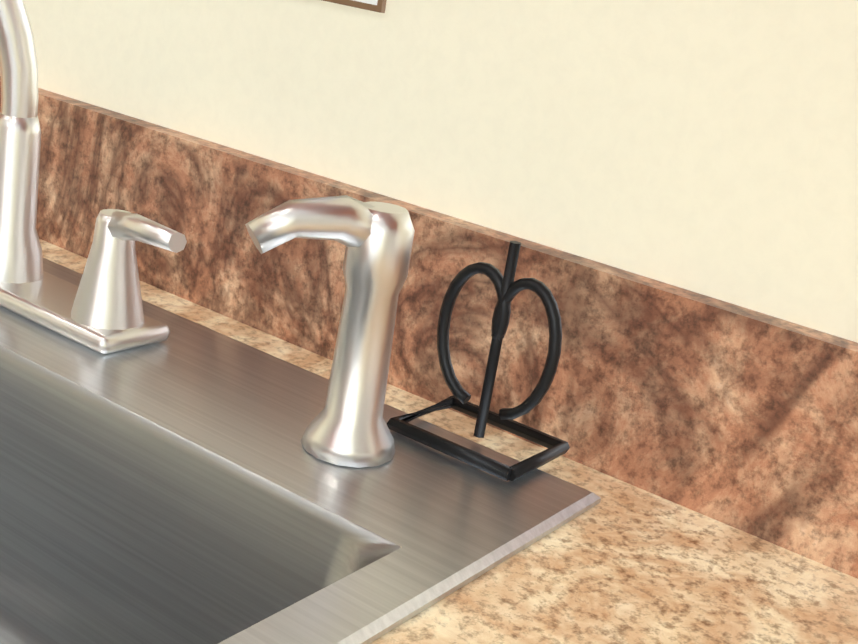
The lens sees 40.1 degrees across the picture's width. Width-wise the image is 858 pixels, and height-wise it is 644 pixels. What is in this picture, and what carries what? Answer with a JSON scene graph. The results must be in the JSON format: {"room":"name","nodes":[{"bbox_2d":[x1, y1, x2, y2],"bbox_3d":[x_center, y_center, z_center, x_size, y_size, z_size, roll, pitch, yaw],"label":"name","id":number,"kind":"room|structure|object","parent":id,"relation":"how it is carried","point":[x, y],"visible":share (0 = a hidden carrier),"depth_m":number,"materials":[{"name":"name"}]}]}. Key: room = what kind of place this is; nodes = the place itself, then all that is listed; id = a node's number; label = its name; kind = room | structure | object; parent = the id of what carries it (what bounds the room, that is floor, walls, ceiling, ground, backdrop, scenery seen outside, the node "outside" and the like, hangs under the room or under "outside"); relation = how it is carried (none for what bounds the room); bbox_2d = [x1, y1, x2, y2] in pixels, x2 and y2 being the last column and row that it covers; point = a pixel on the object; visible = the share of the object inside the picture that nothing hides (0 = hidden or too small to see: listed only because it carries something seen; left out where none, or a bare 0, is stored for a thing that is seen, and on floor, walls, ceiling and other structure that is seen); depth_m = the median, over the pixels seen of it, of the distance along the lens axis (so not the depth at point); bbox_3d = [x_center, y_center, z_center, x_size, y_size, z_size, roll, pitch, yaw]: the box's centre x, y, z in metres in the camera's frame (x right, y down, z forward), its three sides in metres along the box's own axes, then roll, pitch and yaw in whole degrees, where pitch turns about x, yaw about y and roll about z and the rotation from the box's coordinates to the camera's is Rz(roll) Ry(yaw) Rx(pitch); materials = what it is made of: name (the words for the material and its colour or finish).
{"room":"kitchen","nodes":[
{"label":"kitchen","id":0,"kind":"room"},
{"bbox_2d":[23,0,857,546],"bbox_3d":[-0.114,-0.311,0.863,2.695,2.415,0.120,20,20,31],"label":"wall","id":1,"kind":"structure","parent":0,"point":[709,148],"depth_m":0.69,"materials":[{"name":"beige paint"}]},
{"bbox_2d":[322,0,386,12],"bbox_3d":[-0.180,-0.426,0.807,0.444,0.348,0.007,20,20,31],"label":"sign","id":2,"kind":"object","parent":1,"relation":"attached to","point":[379,6],"visible":1,"depth_m":0.75,"materials":[{"name":"brown wood"}]},
{"bbox_3d":[-0.265,1.366,-0.364,5.020,0.060,2.850,20,20,31],"label":"floor","id":3,"kind":"structure","parent":0,"visible":0},
{"bbox_3d":[-0.483,0.470,0.761,2.664,0.888,0.704,20,20,31],"label":"base cabinet","id":4,"kind":"object","parent":3,"relation":"on","visible":0},
{"bbox_2d":[0,76,857,643],"bbox_3d":[-0.394,-0.018,0.617,2.666,0.148,0.681,20,20,31],"label":"countertop","id":5,"kind":"structure","parent":4,"relation":"on","point":[710,456],"depth_m":0.66,"materials":[{"name":"stone"}]},
{"bbox_2d":[0,258,600,643],"bbox_3d":[-0.421,0.098,0.661,0.844,0.185,0.563,20,20,31],"label":"sink","id":6,"kind":"object","parent":5,"relation":"in","point":[180,485],"visible":0.84,"depth_m":0.64,"materials":[{"name":"metal"}]},
{"bbox_2d":[0,0,186,353],"bbox_3d":[-0.318,-0.142,0.695,0.371,0.278,0.223,20,20,31],"label":"faucet","id":7,"kind":"object","parent":6,"relation":"on","point":[99,309],"visible":1,"depth_m":0.74,"materials":[{"name":"silver metal"}]},
{"bbox_2d":[245,195,414,467],"bbox_3d":[-0.051,0.003,0.612,0.067,0.140,0.090,20,20,31],"label":"soap dispenser","id":8,"kind":"object","parent":6,"relation":"on","point":[347,426],"visible":1,"depth_m":0.61,"materials":[{"name":"silver metal"}]},
{"bbox_2d":[387,241,569,481],"bbox_3d":[0.038,0.013,0.661,0.086,0.120,0.067,20,20,31],"label":"sponge holder","id":9,"kind":"object","parent":6,"relation":"on","point":[508,288],"visible":1,"depth_m":0.66,"materials":[{"name":"black metal"}]}
]}

